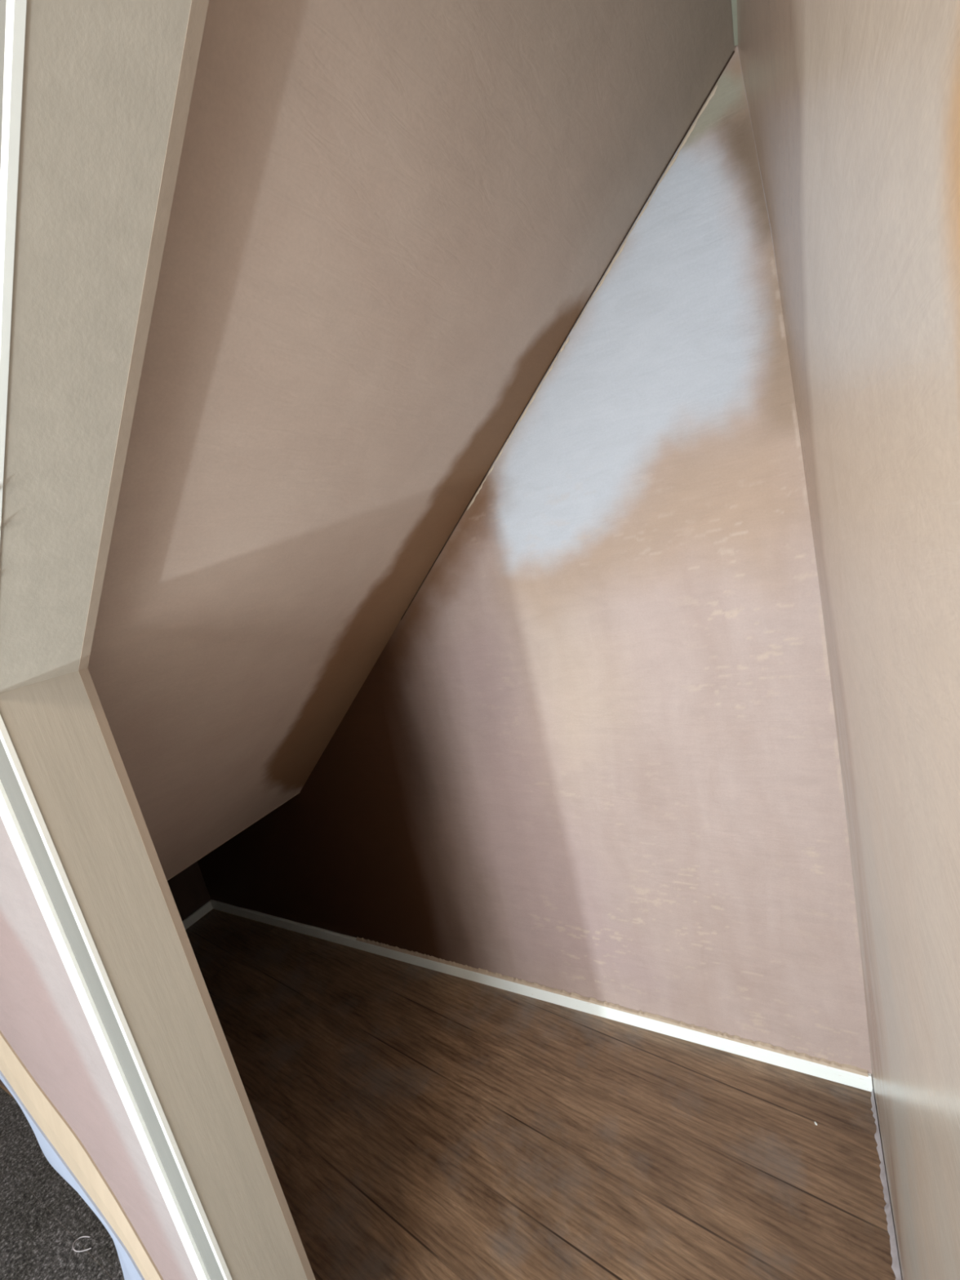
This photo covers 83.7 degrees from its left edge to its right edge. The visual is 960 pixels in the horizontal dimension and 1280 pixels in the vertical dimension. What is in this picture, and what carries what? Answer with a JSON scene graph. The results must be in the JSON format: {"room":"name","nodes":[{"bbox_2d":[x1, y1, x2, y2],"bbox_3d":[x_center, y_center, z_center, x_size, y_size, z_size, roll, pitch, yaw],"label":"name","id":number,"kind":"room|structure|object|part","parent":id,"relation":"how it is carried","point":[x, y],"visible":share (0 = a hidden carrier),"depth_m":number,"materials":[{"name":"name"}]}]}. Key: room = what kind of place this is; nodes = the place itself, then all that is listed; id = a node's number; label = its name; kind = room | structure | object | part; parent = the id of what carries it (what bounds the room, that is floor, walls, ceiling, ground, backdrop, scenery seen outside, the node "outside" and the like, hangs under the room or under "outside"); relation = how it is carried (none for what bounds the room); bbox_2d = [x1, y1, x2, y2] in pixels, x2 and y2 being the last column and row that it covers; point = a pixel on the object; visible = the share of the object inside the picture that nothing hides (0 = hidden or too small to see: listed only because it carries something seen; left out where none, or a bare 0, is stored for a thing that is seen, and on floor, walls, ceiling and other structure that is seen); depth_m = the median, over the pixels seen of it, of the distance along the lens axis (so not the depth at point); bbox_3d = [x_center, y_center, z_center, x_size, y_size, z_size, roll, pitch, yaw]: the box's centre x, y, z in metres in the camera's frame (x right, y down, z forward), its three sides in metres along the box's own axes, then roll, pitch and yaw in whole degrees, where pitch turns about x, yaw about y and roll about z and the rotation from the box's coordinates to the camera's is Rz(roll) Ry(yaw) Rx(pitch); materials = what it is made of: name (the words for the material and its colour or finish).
{"room":"under-stairs closet","nodes":[
{"label":"under-stairs closet","id":0,"kind":"room"},
{"bbox_2d":[0,1079,9,1092],"bbox_3d":[-1.296,0.286,1.247,1.592,2.428,0.015,-7,12,31],"label":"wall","id":1,"kind":"structure","parent":0,"point":[2,1083],"depth_m":1.81,"materials":[{"name":"white paint"}]},
{"bbox_2d":[0,1087,124,1279],"bbox_3d":[-1.182,1.706,0.349,3.300,0.021,2.128,-7,12,31],"label":"floor","id":2,"kind":"structure","parent":0,"point":[34,1245],"depth_m":1.37,"materials":[{"name":"grey carpet"}]},
{"bbox_2d":[72,1235,91,1252],"bbox_3d":[-0.960,1.457,1.291,0.033,0.012,0.049,-21,13,-38],"label":"thread","id":3,"kind":"object","parent":2,"relation":"on","point":[82,1236],"visible":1,"depth_m":1.28},
{"bbox_2d":[0,815,198,1279],"bbox_3d":[-1.307,0.233,1.092,1.800,2.266,0.001,-7,12,31],"label":"wall","id":4,"kind":"structure","parent":0,"point":[43,1019],"depth_m":0.86,"materials":[{"name":"paint"}]},
{"bbox_2d":[0,1070,144,1279],"bbox_3d":[-0.880,1.142,1.129,0.689,0.786,0.019,-7,12,31],"label":"trim","id":5,"kind":"structure","parent":4,"relation":"attached to","point":[131,1271],"depth_m":1.04,"materials":[{"name":"blue paint"}]},
{"bbox_2d":[0,1031,163,1279],"bbox_3d":[-0.845,0.943,1.052,0.583,0.660,0.024,-7,12,31],"label":"trim","id":6,"kind":"structure","parent":4,"relation":"attached to","point":[50,1120],"depth_m":1.00,"materials":[{"name":"beige paint"}]},
{"bbox_2d":[167,861,211,920],"bbox_3d":[-1.602,0.989,2.176,0.030,0.878,0.880,-7,12,31],"label":"wall","id":7,"kind":"structure","parent":0,"point":[188,890],"depth_m":2.51,"materials":[{"name":"beige paint"}]},
{"bbox_2d":[182,901,213,929],"bbox_3d":[-1.462,1.369,2.295,0.010,0.043,0.690,-7,12,31],"label":"baseboard","id":8,"kind":"structure","parent":7,"relation":"attached to","point":[200,913],"depth_m":2.52,"materials":[{"name":"white wood"}]},
{"bbox_2d":[88,0,736,879],"bbox_3d":[-0.315,-0.117,1.054,1.740,1.506,0.884,-7,12,31],"label":"ceiling","id":9,"kind":"structure","parent":0,"point":[389,220],"depth_m":0.73,"materials":[{"name":"paint"}]},
{"bbox_2d":[166,791,300,880],"bbox_3d":[-0.885,0.686,1.653,0.008,0.008,0.860,-7,12,31],"label":"trim","id":10,"kind":"structure","parent":9,"relation":"attached to","point":[300,792],"depth_m":1.75,"materials":[{"name":"paint"}]},
{"bbox_2d":[0,908,902,1279],"bbox_3d":[-0.408,1.297,1.518,2.722,0.001,0.995,-7,12,31],"label":"floor","id":11,"kind":"structure","parent":0,"point":[415,1122],"depth_m":1.29,"materials":[{"name":"brown wood"}]},
{"bbox_2d":[197,45,873,1088],"bbox_3d":[-0.425,0.130,1.724,2.604,2.168,0.003,-7,12,31],"label":"wall","id":12,"kind":"structure","parent":0,"point":[593,753],"depth_m":1.27,"materials":[{"name":"paint"}]},
{"bbox_2d":[209,899,872,1092],"bbox_3d":[-0.196,1.149,1.915,2.598,0.044,0.010,-7,12,31],"label":"baseboard","id":13,"kind":"structure","parent":12,"relation":"attached to","point":[824,1072],"depth_m":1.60,"materials":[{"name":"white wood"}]},
{"bbox_2d":[400,50,734,619],"bbox_3d":[0.095,-0.514,1.215,0.984,0.852,0.002,-7,12,31],"label":"trim","id":14,"kind":"structure","parent":12,"relation":"attached to","point":[731,55],"depth_m":1.08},
{"bbox_2d":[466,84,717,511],"bbox_3d":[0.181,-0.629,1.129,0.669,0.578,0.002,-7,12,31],"label":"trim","id":15,"kind":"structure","parent":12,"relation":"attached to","point":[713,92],"depth_m":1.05,"materials":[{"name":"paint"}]},
{"bbox_2d":[736,0,959,1279],"bbox_3d":[-0.057,0.281,-0.235,0.044,2.428,3.001,-7,12,30],"label":"wall","id":16,"kind":"structure","parent":0,"point":[854,105],"depth_m":0.30,"materials":[{"name":"paint"}]},
{"bbox_2d":[731,0,737,45],"bbox_3d":[0.228,-0.873,0.510,0.015,0.033,0.841,-7,12,30],"label":"trim","id":17,"kind":"structure","parent":16,"relation":"attached to","point":[734,4],"depth_m":0.83,"materials":[{"name":"white wood"}]},
{"bbox_2d":[871,1089,902,1279],"bbox_3d":[0.676,1.164,0.840,0.019,0.022,0.950,-7,12,30],"label":"baseboard","id":18,"kind":"structure","parent":16,"relation":"attached to","point":[895,1264],"depth_m":1.05,"materials":[{"name":"white wood"}]},
{"bbox_3d":[-0.206,0.167,0.547,1.050,2.428,0.013,-7,12,31],"label":"wall","id":19,"kind":"structure","parent":0,"visible":0},
{"bbox_2d":[0,0,315,1279],"bbox_3d":[-0.164,0.308,0.512,0.905,2.152,0.111,-7,12,31],"label":"frame","id":20,"kind":"object","parent":19,"relation":"attached to","point":[95,95],"visible":1,"depth_m":0.54,"materials":[{"name":"beige wood"}]},
{"bbox_3d":[-0.320,-0.329,0.341,0.860,0.738,0.004,-7,12,31],"label":"head architrave","id":21,"kind":"part","parent":20,"relation":"part of","materials":[{"name":"white wood"}]},
{"bbox_3d":[-0.430,0.714,0.740,0.056,1.408,0.004,-7,12,31],"label":"jamb architrave","id":22,"kind":"part","parent":20,"relation":"part of","materials":[{"name":"white wood"}]}
]}

